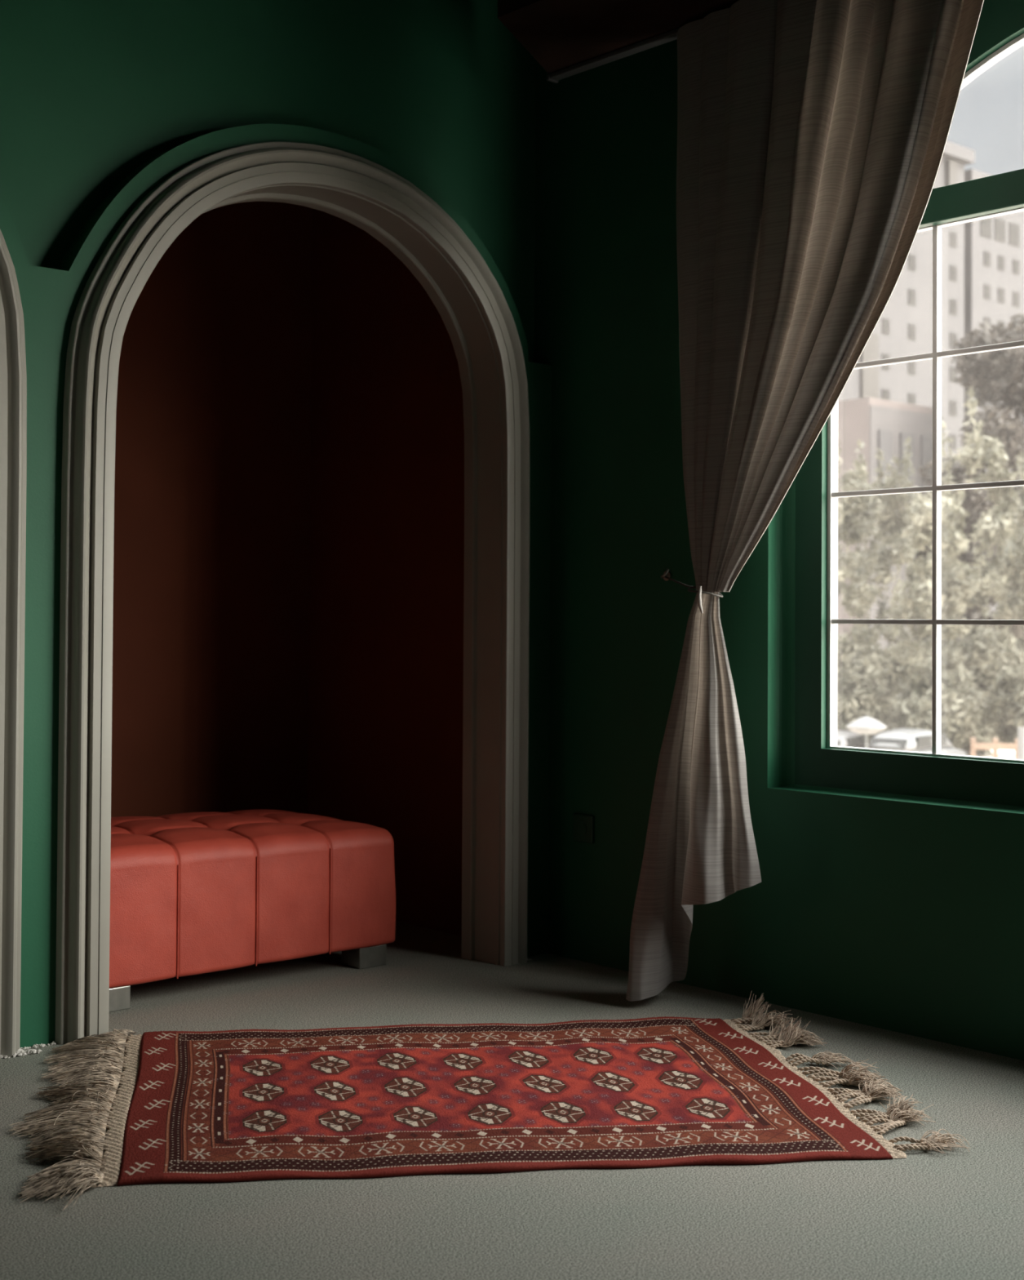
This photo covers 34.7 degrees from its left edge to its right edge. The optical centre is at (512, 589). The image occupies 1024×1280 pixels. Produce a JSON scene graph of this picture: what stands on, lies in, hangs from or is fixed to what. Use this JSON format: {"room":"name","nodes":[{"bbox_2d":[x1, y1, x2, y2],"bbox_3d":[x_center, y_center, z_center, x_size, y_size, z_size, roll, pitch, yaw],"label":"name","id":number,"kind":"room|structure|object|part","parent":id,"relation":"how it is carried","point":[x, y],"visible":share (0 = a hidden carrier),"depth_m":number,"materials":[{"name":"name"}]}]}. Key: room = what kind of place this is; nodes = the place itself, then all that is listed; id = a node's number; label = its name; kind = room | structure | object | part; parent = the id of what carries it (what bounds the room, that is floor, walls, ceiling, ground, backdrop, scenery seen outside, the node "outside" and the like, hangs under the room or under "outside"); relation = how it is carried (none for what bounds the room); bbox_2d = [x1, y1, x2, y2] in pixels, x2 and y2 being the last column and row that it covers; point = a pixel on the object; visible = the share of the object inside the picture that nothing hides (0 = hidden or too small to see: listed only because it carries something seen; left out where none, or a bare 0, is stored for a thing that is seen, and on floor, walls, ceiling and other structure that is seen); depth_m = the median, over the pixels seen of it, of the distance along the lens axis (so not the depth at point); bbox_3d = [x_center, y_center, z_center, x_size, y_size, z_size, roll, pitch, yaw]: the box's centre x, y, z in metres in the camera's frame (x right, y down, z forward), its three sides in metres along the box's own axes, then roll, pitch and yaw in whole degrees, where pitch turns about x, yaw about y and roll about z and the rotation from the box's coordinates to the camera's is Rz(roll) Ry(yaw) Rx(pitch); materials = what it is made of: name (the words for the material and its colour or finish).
{"room":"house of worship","nodes":[
{"label":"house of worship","id":0,"kind":"room"},
{"bbox_2d":[0,0,551,1048],"bbox_3d":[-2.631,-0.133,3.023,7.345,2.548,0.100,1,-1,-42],"label":"wall","id":1,"kind":"structure","parent":0,"point":[50,297],"depth_m":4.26,"materials":[{"name":"green paint"}]},
{"bbox_2d":[0,229,26,1057],"bbox_3d":[-1.888,-0.087,3.675,1.637,2.492,0.198,1,-1,-42],"label":"trim","id":2,"kind":"structure","parent":1,"relation":"attached to","point":[13,375],"depth_m":4.12,"materials":[{"name":"grey paint"}]},
{"bbox_2d":[55,141,529,1044],"bbox_3d":[-0.594,-0.057,4.844,1.637,2.492,0.198,1,-1,-42],"label":"trim","id":3,"kind":"structure","parent":1,"relation":"attached to","point":[475,312],"depth_m":4.84,"materials":[{"name":"grey paint"}]},
{"bbox_2d":[0,921,1023,1279],"bbox_3d":[-0.244,1.164,0.273,7.645,0.120,10.355,1,-1,-42],"label":"floor","id":4,"kind":"structure","parent":0,"point":[957,1214],"depth_m":3.13,"materials":[{"name":"grey carpet"}]},
{"bbox_2d":[0,1040,56,1058],"bbox_3d":[-1.251,1.168,4.135,0.274,0.017,0.079,1,-1,-42],"label":"crumbs","id":5,"kind":"object","parent":4,"relation":"on","point":[20,1052],"visible":1,"depth_m":4.13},
{"bbox_2d":[108,808,395,1012],"bbox_3d":[-0.987,0.954,5.142,1.076,0.477,0.689,1,-1,-42],"label":"ottoman","id":6,"kind":"object","parent":4,"relation":"on","point":[192,893],"visible":0.77,"depth_m":4.90,"materials":[{"name":"red leather"}]},
{"bbox_3d":[-1.147,1.149,4.620,0.105,0.066,0.100,1,-1,-42],"label":"leg","id":7,"kind":"part","parent":6,"relation":"part of","materials":[{"name":"metal"}]},
{"bbox_3d":[-0.473,1.165,5.229,0.106,0.066,0.100,1,-1,-42],"label":"leg","id":8,"kind":"part","parent":6,"relation":"part of","materials":[{"name":"metal"}]},
{"bbox_2d":[8,991,971,1210],"bbox_3d":[-0.118,1.134,3.833,2.010,0.078,1.306,1,-1,-12],"label":"rug","id":9,"kind":"object","parent":4,"relation":"on","point":[242,1105],"visible":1,"depth_m":3.69,"materials":[{"name":"fabric"}]},
{"bbox_2d":[534,39,1023,1060],"bbox_3d":[2.981,-0.511,2.361,0.080,3.350,8.695,1,-1,-42],"label":"wall","id":10,"kind":"structure","parent":0,"point":[906,917],"depth_m":5.11,"materials":[{"name":"green paint"}]},
{"bbox_2d":[573,813,594,844],"bbox_3d":[0.230,0.773,5.301,0.014,0.090,0.090,1,-1,-42],"label":"wall socket","id":11,"kind":"object","parent":10,"relation":"attached to","point":[583,824],"visible":1,"depth_m":5.29,"materials":[{"name":"green plastic"}]},
{"bbox_2d":[660,568,723,613],"bbox_3d":[0.501,0.003,4.823,0.098,0.138,0.478,1,-1,-16],"label":"tieback","id":12,"kind":"object","parent":10,"relation":"attached to","point":[667,575],"visible":0.98,"depth_m":4.63,"materials":[{"name":"metal"}]},
{"bbox_3d":[0.502,-0.021,4.858,0.010,0.047,0.303,1,-1,-13],"label":"cord","id":13,"kind":"part","parent":12,"relation":"part of","materials":[{"name":"brown fabric"}]},
{"bbox_2d":[774,0,1023,811],"bbox_3d":[1.612,-0.554,3.954,0.104,2.240,2.375,1,-1,-43],"label":"window","id":14,"kind":"structure","parent":10,"relation":"in","point":[808,756],"depth_m":4.61,"materials":[{"name":"green paint"}]},
{"bbox_3d":[1.637,-1.040,3.983,0.028,0.078,2.105,1,-1,-42],"label":"transom sash","id":15,"kind":"part","parent":14,"relation":"part of","materials":[{"name":"white paint"}]},
{"bbox_3d":[0.308,-2.310,-0.098,7.645,0.120,8.795,1,-1,-42],"label":"ceiling","id":16,"kind":"structure","parent":0,"visible":0},
{"bbox_2d":[497,0,738,73],"bbox_3d":[2.745,-1.932,1.942,0.440,0.523,8.321,1,-1,-42],"label":"ceiling beam","id":17,"kind":"structure","parent":16,"relation":"attached to","point":[559,34],"depth_m":4.72,"materials":[{"name":"brown wood"}]},
{"bbox_2d":[546,26,680,83],"bbox_3d":[1.245,-1.631,3.941,0.044,0.022,3.345,1,-1,-42],"label":"rail","id":18,"kind":"object","parent":17,"relation":"attached to","point":[669,36],"visible":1,"depth_m":4.96,"materials":[{"name":"grey metal"}]},
{"bbox_2d":[626,0,984,1001],"bbox_3d":[0.797,-0.224,4.389,1.185,2.786,0.206,-1,-2,44],"label":"curtain","id":19,"kind":"object","parent":18,"relation":"hanging from","point":[813,135],"visible":0.99,"depth_m":4.47,"materials":[{"name":"grey fabric"}]},
{"bbox_2d":[626,591,761,1001],"bbox_3d":[0.503,0.590,4.645,0.208,1.165,0.395,1,-1,-42],"label":"drape","id":20,"kind":"object","parent":19,"relation":"hanging from","point":[700,848],"depth_m":4.66,"materials":[{"name":"grey fabric"}]},
{"bbox_2d":[676,0,984,591],"bbox_3d":[0.816,-0.807,4.341,0.110,1.621,1.081,1,-1,-42],"label":"drape","id":21,"kind":"object","parent":19,"relation":"attached to","point":[813,135],"depth_m":4.41,"materials":[{"name":"grey fabric"}]},
{"label":"outside","id":22,"kind":"structure","parent":0,"visible":0},
{"bbox_2d":[968,719,1015,759],"bbox_3d":[59.149,8.100,134.232,252.000,0.300,360.000,1,-1,-42],"label":"ground","id":23,"kind":"structure","parent":22,"point":[1002,753],"depth_m":62.62,"materials":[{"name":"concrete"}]},
{"bbox_2d":[837,729,869,747],"bbox_3d":[10.564,5.300,52.854,1.800,1.564,4.110,0,-1,28],"label":"parked car","id":24,"kind":"object","parent":23,"relation":"on","point":[845,738],"visible":0.19,"depth_m":51.80,"materials":[{"name":"grey paint"}]},
{"bbox_2d":[837,431,882,677],"bbox_3d":[14.366,-0.194,70.538,3.452,13.630,3.452,0,-1,11],"label":"dense shrub","id":25,"kind":"object","parent":23,"relation":"on","point":[847,646],"visible":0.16,"depth_m":69.92,"materials":[{"name":"green plant"}]},
{"bbox_2d":[837,439,890,738],"bbox_3d":[11.409,0.664,56.898,3.386,11.777,3.335,1,-1,-42],"label":"tree","id":26,"kind":"object","parent":23,"relation":"on","point":[860,676],"visible":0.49,"depth_m":56.62,"materials":[{"name":"green plant"}]},
{"bbox_2d":[846,715,887,747],"bbox_3d":[9.704,4.700,44.878,1.043,2.448,1.043,1,-1,-23],"label":"parasol","id":27,"kind":"object","parent":23,"relation":"on","point":[866,725],"visible":0.91,"depth_m":44.58,"materials":[{"name":"white fabric"}]},
{"bbox_2d":[837,397,943,649],"bbox_3d":[15.276,-1.392,91.141,6.520,16.474,16.120,1,-1,-42],"label":"building","id":28,"kind":"structure","parent":23,"relation":"on","point":[886,425],"depth_m":84.29,"materials":[{"name":"concrete"}]},
{"bbox_2d":[848,435,932,744],"bbox_3d":[14.489,0.226,63.367,3.826,12.303,3.714,1,-1,-42],"label":"tree","id":29,"kind":"object","parent":23,"relation":"on","point":[901,552],"visible":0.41,"depth_m":63.02,"materials":[{"name":"green plant"}]},
{"bbox_2d":[868,728,967,755],"bbox_3d":[12.927,5.258,52.327,1.908,1.658,4.357,-1,-1,40],"label":"parked car","id":30,"kind":"object","parent":23,"relation":"on","point":[902,739],"visible":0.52,"depth_m":51.08,"materials":[{"name":"white paint"}]},
{"bbox_2d":[838,140,1023,640],"bbox_3d":[34.741,-15.181,151.038,56.517,46.591,18.800,1,-1,-42],"label":"apartment tower","id":31,"kind":"structure","parent":23,"relation":"on","point":[983,260],"depth_m":142.44,"materials":[{"name":"concrete"}]},
{"bbox_3d":[38.206,-35.719,142.653,1.188,3.200,0.500,1,-1,-42],"label":"roof terrace door","id":32,"kind":"part","parent":31,"relation":"part of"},
{"bbox_2d":[884,486,985,750],"bbox_3d":[14.506,1.317,56.153,3.341,9.834,3.311,1,-1,-42],"label":"tree","id":33,"kind":"object","parent":23,"relation":"on","point":[913,712],"visible":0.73,"depth_m":55.81,"materials":[{"name":"green plant"}]},
{"bbox_2d":[905,491,977,678],"bbox_3d":[18.060,1.312,69.664,3.483,11.177,3.524,1,-1,-42],"label":"dense shrub","id":34,"kind":"object","parent":23,"relation":"on","point":[909,575],"visible":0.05,"depth_m":69.32,"materials":[{"name":"green plant"}]},
{"bbox_2d":[900,456,1000,655],"bbox_3d":[19.901,0.211,74.444,5.013,12.695,4.523,0,-1,26],"label":"broad tree","id":35,"kind":"object","parent":23,"relation":"on","point":[958,473],"visible":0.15,"depth_m":73.97,"materials":[{"name":"green plant"}]},
{"bbox_2d":[941,386,1023,755],"bbox_3d":[17.942,-0.511,62.495,3.763,14.331,3.791,1,-1,-42],"label":"tree","id":36,"kind":"object","parent":23,"relation":"on","point":[977,652],"visible":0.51,"depth_m":61.97,"materials":[{"name":"green plant"}]},
{"bbox_2d":[949,311,1023,642],"bbox_3d":[26.132,-3.809,85.564,9.365,21.238,7.584,1,-1,-42],"label":"broad tree","id":37,"kind":"object","parent":23,"relation":"on","point":[1006,366],"visible":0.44,"depth_m":84.79,"materials":[{"name":"green plant"}]},
{"bbox_2d":[971,737,1017,759],"bbox_3d":[12.348,4.749,40.018,2.203,2.195,0.140,0,-1,17],"label":"fence","id":38,"kind":"object","parent":23,"relation":"on","point":[995,745],"visible":0.38,"depth_m":40.15,"materials":[{"name":"orange wood"}]},
{"bbox_3d":[11.359,4.750,40.344,0.120,2.195,0.100,0,-1,17],"label":"post","id":39,"kind":"part","parent":38,"relation":"part of","materials":[{"name":"orange wood"}]},
{"bbox_3d":[11.856,4.750,40.191,0.120,2.195,0.100,0,-1,17],"label":"post","id":40,"kind":"part","parent":38,"relation":"part of","materials":[{"name":"orange wood"}]},
{"bbox_3d":[12.338,3.851,39.985,2.083,0.160,0.035,0,-1,17],"label":"fence rail","id":41,"kind":"part","parent":38,"relation":"part of","materials":[{"name":"orange wood"}]},
{"bbox_3d":[12.354,4.750,40.037,0.120,2.195,0.100,0,-1,17],"label":"post","id":42,"kind":"part","parent":38,"relation":"part of","materials":[{"name":"orange wood"}]},
{"bbox_2d":[982,503,1023,752],"bbox_3d":[17.655,1.329,55.302,3.373,9.695,3.481,1,-1,-42],"label":"tree","id":43,"kind":"object","parent":23,"relation":"on","point":[1006,704],"visible":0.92,"depth_m":55.05,"materials":[{"name":"green plant"}]},
{"bbox_2d":[987,451,1023,671],"bbox_3d":[21.839,0.376,69.617,3.581,13.527,3.490,1,-1,-42],"label":"dense shrub","id":44,"kind":"object","parent":23,"relation":"on","point":[1020,642],"visible":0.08,"depth_m":69.17,"materials":[{"name":"green plant"}]},
{"bbox_2d":[1017,727,1023,759],"bbox_3d":[11.271,4.410,36.205,0.180,2.713,0.180,1,-1,-42],"label":"post","id":45,"kind":"object","parent":23,"relation":"on","point":[1020,730],"visible":0.33,"depth_m":36.16,"materials":[{"name":"white"}]}
]}

